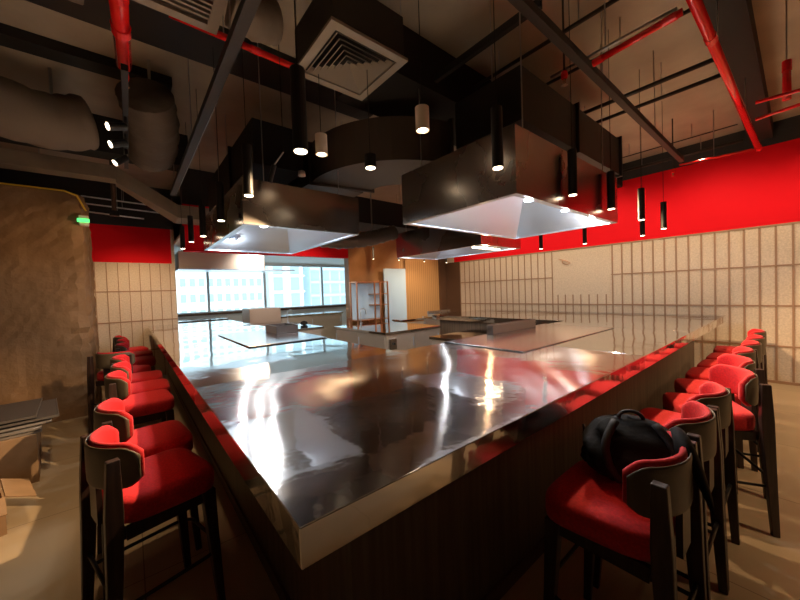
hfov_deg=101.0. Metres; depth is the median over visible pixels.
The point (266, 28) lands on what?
flexible duct
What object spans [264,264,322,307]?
window
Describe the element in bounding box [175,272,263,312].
apartment building
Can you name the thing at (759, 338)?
bar stool
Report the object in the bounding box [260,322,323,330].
countertop
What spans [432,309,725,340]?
countertop
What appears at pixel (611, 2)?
conduit
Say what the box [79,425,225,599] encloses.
bar stool
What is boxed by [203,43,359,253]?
extraction hood
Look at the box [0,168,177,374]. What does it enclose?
wall
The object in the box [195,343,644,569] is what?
countertop
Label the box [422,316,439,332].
base cabinet
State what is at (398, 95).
duct
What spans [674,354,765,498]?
bar stool
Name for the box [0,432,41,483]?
cardboard box
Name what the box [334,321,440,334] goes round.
countertop
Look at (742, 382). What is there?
bar stool
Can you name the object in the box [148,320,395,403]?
countertop
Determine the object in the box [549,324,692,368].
countertop
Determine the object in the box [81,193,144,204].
conduit
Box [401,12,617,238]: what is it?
extraction hood
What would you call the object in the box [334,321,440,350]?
base cabinet
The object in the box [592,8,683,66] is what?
pipe
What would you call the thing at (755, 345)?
bar stool
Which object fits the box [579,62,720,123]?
conduit
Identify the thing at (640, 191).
pendant
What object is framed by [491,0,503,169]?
pendant
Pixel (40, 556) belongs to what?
floor
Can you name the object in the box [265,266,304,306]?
apartment building
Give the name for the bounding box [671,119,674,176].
sprinkler
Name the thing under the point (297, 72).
pendant
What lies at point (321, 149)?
pendant
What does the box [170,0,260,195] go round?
cable tray
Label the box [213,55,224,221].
pendant
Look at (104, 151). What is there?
ceiling beam
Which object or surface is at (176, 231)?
wall
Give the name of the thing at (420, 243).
extraction hood
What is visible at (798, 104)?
pipe
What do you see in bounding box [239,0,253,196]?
pendant
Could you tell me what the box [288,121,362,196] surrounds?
duct
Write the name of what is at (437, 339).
base cabinet
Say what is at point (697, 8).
pipe
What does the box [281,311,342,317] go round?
countertop
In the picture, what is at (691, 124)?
conduit
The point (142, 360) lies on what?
bar stool
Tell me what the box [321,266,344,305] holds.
window
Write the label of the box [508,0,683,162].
cable tray
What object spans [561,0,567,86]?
sprinkler
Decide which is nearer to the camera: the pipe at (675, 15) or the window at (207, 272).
the pipe at (675, 15)
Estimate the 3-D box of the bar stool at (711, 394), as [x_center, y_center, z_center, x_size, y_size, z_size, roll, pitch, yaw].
[1.705,0.998,2.021,0.494,0.984,0.487,-3,2,-39]
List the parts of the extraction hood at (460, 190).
hanger rod, plate, hanger rod, hanger rod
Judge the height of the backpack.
0.325 m
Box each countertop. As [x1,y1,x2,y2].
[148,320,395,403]
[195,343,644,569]
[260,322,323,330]
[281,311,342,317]
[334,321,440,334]
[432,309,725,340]
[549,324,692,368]
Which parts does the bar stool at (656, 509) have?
leg, leg, seat, seat frame, backrest, leg, leg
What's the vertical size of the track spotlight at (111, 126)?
0.142 m
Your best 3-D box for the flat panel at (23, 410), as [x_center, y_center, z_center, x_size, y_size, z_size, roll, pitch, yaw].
[-3.934,1.097,3.052,0.806,0.020,0.805,-3,2,-45]
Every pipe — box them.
[108,0,131,71]
[168,15,293,67]
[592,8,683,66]
[679,110,751,165]
[686,0,762,152]
[755,88,799,104]
[755,103,799,120]
[781,0,791,101]
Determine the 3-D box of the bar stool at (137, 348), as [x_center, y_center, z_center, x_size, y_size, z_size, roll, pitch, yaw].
[-4.857,1.123,5.970,0.494,0.984,0.487,-1,2,41]
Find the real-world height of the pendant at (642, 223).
1.640 m
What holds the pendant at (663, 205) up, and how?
hanging from the ceiling at (454, 26)
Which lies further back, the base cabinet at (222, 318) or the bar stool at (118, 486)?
the base cabinet at (222, 318)
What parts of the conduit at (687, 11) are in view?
hanger rod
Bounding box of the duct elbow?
[308,116,453,192]
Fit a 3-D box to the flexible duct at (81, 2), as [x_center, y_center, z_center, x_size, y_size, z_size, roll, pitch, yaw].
[-2.806,-2.029,1.269,2.284,0.517,0.478,-3,2,-43]
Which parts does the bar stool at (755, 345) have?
seat, backrest, leg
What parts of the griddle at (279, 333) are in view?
cooking plate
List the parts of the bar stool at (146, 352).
backrest, seat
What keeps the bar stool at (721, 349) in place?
on the floor
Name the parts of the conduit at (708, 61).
hanger rod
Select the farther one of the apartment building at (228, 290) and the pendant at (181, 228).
the apartment building at (228, 290)
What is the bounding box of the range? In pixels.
[427,309,454,315]
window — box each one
[178,272,208,313]
[207,272,264,312]
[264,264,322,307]
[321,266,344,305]
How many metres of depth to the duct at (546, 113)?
3.06 m
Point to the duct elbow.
(394, 140)
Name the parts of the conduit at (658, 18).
hanger rod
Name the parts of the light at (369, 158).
cord, lamp shade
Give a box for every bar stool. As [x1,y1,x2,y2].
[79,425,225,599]
[87,351,150,433]
[93,398,201,599]
[104,370,174,423]
[110,354,162,421]
[110,361,169,424]
[113,335,148,351]
[115,342,155,370]
[116,338,152,356]
[543,431,706,599]
[593,401,728,599]
[635,382,739,589]
[663,364,780,537]
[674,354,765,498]
[685,346,757,471]
[697,340,762,368]
[706,334,766,383]
[713,329,767,383]
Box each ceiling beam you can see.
[0,23,171,90]
[0,113,187,172]
[25,0,372,119]
[703,0,772,142]
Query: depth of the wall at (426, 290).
9.21 m
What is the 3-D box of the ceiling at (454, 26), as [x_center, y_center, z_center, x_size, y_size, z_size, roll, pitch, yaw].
[-0.957,-2.484,4.463,12.800,0.100,16.500,-3,2,-39]
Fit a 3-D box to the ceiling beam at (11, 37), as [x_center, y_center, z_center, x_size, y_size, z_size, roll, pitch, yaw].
[-4.154,-2.219,2.184,4.350,0.089,0.200,-3,2,-39]
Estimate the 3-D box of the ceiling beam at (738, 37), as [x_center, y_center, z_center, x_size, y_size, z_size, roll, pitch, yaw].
[3.610,-2.451,3.465,4.980,0.229,0.240,-3,2,-39]
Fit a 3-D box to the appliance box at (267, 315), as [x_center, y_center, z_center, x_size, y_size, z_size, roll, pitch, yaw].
[-3.737,0.860,8.955,0.800,1.280,0.715,-3,2,-39]
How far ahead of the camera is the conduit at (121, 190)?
6.38 m
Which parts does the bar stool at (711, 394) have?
seat, backrest, leg, leg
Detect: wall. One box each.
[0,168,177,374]
[0,185,102,423]
[173,222,343,265]
[178,306,346,325]
[344,227,446,324]
[446,115,799,382]
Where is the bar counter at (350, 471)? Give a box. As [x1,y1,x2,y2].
[148,309,725,599]
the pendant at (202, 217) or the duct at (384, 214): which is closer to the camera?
the pendant at (202, 217)
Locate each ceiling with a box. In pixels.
[0,0,799,204]
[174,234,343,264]
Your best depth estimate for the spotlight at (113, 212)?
5.19 m
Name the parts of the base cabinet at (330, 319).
door, door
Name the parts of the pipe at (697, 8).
hanger rod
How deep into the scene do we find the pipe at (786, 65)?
2.31 m
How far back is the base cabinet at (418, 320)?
8.10 m
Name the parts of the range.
rail, plate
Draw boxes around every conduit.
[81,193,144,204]
[86,190,158,213]
[89,188,143,219]
[474,0,618,88]
[529,9,690,84]
[550,0,676,78]
[569,51,713,113]
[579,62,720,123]
[622,124,737,157]
[623,137,742,172]
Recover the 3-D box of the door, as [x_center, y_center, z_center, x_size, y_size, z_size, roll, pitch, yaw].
[-0.102,0.282,8.620,0.660,2.200,0.070,-3,2,-31]
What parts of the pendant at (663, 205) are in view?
lamp shade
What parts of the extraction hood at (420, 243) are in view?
plate, hood lamp strip, rail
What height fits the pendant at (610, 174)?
1.650 m
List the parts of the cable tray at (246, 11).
hanger rod, hanger rod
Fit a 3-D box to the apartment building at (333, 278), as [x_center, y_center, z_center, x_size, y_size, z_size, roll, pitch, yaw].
[-9.164,-2.217,63.407,21.700,15.240,10.400,-3,2,-39]
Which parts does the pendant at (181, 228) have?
lamp shade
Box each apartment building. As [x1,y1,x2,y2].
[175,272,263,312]
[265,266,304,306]
[302,267,345,305]
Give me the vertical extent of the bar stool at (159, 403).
0.984 m
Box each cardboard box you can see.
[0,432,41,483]
[0,479,36,536]
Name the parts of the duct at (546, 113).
hanger rod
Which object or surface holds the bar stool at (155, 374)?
on the floor
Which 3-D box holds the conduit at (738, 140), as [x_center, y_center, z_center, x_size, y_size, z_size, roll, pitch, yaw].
[4.700,-2.533,5.617,0.048,0.253,1.600,-3,2,-39]
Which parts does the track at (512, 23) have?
hanger rod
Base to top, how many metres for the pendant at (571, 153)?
1.650 m
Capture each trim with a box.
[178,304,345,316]
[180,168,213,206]
[181,204,347,258]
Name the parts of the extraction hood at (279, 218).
hanger rod, hanger rod, plate, hanger rod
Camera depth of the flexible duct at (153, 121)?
3.16 m
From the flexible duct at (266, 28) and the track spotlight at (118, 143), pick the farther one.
the track spotlight at (118, 143)
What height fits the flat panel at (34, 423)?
0.020 m
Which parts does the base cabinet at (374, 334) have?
door, door, door, door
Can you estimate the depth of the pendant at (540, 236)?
6.11 m
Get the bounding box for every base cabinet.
[178,317,227,323]
[260,322,323,335]
[281,311,342,339]
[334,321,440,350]
[392,317,425,323]
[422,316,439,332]
[429,330,486,344]
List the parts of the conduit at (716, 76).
hanger rod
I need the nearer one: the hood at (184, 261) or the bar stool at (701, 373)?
the bar stool at (701, 373)
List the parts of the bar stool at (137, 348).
seat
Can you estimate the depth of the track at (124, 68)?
2.34 m
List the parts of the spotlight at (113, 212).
post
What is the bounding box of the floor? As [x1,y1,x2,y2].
[0,374,799,599]
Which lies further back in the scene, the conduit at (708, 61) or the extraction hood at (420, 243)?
the extraction hood at (420, 243)
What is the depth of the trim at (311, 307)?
10.82 m
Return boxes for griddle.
[217,323,326,346]
[444,319,613,352]
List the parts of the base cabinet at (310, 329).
door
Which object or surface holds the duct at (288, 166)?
hanging from the ceiling at (454, 26)
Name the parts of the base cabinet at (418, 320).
door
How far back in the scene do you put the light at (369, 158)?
2.49 m
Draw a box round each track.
[120,63,128,168]
[434,0,541,82]
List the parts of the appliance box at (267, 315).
panel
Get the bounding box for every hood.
[175,249,294,272]
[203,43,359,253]
[396,227,520,259]
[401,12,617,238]
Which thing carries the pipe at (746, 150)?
hanging from the ceiling at (454, 26)
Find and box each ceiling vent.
[133,0,227,34]
[295,0,407,100]
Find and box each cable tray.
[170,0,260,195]
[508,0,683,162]
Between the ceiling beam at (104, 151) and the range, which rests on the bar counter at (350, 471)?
the range
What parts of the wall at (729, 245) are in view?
corner trim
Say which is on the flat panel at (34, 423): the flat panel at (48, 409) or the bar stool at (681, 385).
the flat panel at (48, 409)
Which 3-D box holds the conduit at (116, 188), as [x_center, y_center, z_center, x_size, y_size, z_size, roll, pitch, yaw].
[-5.448,-1.960,6.336,0.801,0.734,0.028,-3,2,-39]
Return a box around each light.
[77,215,89,225]
[267,45,283,182]
[364,75,375,169]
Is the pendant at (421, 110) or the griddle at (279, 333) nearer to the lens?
the pendant at (421, 110)
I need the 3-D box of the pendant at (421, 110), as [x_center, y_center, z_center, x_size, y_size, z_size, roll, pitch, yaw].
[0.128,-1.767,2.168,0.092,1.290,0.092,-3,2,-39]
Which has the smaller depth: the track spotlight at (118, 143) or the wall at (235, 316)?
the track spotlight at (118, 143)
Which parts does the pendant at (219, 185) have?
cord, lamp shade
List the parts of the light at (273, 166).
cord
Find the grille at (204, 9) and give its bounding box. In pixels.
[163,0,213,19]
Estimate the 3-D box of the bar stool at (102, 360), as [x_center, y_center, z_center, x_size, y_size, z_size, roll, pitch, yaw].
[-3.530,1.123,4.205,0.494,0.984,0.487,-2,1,-4]
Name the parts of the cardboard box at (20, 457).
lid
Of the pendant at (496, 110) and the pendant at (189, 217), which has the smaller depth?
the pendant at (496, 110)
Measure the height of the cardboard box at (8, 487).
0.267 m
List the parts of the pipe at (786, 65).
hanger rod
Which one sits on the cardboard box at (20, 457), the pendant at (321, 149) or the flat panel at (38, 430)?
the flat panel at (38, 430)
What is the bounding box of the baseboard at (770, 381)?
[768,379,799,385]
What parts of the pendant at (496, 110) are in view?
cord, lamp shade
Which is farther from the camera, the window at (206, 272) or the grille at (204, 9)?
the window at (206, 272)
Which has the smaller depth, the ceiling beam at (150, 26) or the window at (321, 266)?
the ceiling beam at (150, 26)
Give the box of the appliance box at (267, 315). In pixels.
[242,307,280,324]
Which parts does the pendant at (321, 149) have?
cord, lamp shade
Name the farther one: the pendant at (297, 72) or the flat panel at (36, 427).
the flat panel at (36, 427)
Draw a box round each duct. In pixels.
[0,67,98,150]
[0,147,208,224]
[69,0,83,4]
[115,59,179,171]
[208,115,302,211]
[225,0,282,46]
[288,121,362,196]
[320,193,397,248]
[335,25,622,187]
[355,185,417,232]
[455,45,622,177]
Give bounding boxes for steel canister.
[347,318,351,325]
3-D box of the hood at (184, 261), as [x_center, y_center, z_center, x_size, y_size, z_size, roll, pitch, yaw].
[-4.042,-0.982,8.200,2.570,0.540,0.840,-3,2,-39]
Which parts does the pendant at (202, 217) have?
cord, lamp shade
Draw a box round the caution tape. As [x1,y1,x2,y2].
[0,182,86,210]
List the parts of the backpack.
carry handle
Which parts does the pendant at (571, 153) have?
cord, lamp shade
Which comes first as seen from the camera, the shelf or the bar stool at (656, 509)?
the bar stool at (656, 509)
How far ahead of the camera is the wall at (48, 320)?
4.40 m
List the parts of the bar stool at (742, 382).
seat, backrest, leg, seat frame, leg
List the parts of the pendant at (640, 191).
cord, lamp shade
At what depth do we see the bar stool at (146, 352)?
5.34 m
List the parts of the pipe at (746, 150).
hanger rod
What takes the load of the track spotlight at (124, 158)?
attached to the track at (124, 68)
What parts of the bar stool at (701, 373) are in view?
seat, backrest, leg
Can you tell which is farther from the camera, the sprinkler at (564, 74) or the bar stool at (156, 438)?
the sprinkler at (564, 74)
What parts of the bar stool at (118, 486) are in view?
leg, leg, backrest, seat, seat frame, leg, leg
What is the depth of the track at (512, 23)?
2.59 m
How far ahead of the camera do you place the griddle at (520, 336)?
3.46 m
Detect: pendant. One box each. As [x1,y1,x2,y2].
[179,198,184,248]
[185,122,193,241]
[196,94,206,236]
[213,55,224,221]
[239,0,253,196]
[289,0,307,154]
[315,74,327,156]
[415,0,429,133]
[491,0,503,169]
[539,235,542,248]
[567,0,577,196]
[582,228,586,243]
[607,34,614,209]
[637,76,644,220]
[640,155,644,235]
[660,123,666,228]
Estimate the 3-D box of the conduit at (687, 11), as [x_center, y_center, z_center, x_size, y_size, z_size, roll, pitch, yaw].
[1.729,-2.361,3.175,0.032,0.265,1.700,-3,2,-39]
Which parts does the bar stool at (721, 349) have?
seat, backrest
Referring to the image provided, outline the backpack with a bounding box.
[580,409,714,514]
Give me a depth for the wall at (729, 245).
5.72 m
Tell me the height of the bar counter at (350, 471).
1.080 m
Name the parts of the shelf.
panel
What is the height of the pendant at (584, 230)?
1.650 m
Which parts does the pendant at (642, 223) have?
lamp shade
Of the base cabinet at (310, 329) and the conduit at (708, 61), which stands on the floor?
the base cabinet at (310, 329)
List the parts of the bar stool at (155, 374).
backrest, seat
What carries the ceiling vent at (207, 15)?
in the ceiling at (454, 26)
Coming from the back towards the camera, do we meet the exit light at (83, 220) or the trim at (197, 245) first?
the trim at (197, 245)
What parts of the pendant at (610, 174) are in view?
cord, lamp shade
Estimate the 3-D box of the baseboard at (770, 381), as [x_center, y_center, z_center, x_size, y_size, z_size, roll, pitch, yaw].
[5.142,1.254,5.789,0.025,0.040,10.420,-3,2,-39]
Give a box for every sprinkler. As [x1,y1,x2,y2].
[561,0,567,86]
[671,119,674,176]
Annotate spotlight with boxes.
[105,116,127,130]
[108,133,128,147]
[109,160,119,216]
[112,149,128,165]
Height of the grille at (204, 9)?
0.016 m
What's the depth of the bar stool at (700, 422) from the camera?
1.65 m
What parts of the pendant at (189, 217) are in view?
cord, lamp shade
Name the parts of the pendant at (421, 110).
cord, lamp shade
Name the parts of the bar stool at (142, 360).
backrest, seat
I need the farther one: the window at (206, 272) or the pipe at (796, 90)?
the window at (206, 272)
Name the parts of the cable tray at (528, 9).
hanger rod, hanger rod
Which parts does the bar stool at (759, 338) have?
seat, backrest, leg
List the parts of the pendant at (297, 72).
cord, lamp shade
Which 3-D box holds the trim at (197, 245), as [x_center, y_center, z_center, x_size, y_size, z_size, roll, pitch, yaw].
[-2.626,-1.371,7.010,3.360,0.840,0.160,-3,2,-39]
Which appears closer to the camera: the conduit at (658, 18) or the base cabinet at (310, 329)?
the conduit at (658, 18)
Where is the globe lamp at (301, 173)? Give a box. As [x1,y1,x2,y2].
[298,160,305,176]
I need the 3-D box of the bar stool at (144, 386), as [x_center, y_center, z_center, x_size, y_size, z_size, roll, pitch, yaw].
[-2.614,1.113,3.350,0.487,0.984,0.494,-3,2,-39]
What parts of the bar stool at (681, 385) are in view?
seat, backrest, leg, leg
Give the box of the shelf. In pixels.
[349,281,389,323]
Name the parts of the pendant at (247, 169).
cord, lamp shade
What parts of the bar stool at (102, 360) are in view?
leg, seat frame, backrest, seat, leg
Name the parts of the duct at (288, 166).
hanger rod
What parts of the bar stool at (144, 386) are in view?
backrest, seat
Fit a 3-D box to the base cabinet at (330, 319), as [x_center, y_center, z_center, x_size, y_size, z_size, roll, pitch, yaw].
[-2.766,0.927,10.083,1.955,1.020,0.705,-3,2,-39]
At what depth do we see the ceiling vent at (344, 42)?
2.33 m
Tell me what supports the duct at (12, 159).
hanging from the ceiling at (454, 26)
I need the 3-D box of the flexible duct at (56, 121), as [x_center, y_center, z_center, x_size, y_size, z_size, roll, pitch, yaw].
[-3.880,-1.872,2.314,0.686,0.810,2.813,-1,2,21]
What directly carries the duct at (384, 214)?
hanging from the ceiling at (454, 26)
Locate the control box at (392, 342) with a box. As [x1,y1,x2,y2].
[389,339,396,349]
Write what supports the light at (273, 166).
hanging from the ceiling at (454, 26)
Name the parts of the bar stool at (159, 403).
leg, backrest, seat, seat frame, leg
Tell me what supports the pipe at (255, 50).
hanging from the ceiling at (454, 26)
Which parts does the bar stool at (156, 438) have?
leg, leg, backrest, seat, leg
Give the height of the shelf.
1.860 m
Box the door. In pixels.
[383,269,406,321]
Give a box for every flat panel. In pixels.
[0,398,41,424]
[0,398,58,428]
[0,418,51,432]
[0,424,42,437]
[0,429,41,440]
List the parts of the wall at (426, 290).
plain panel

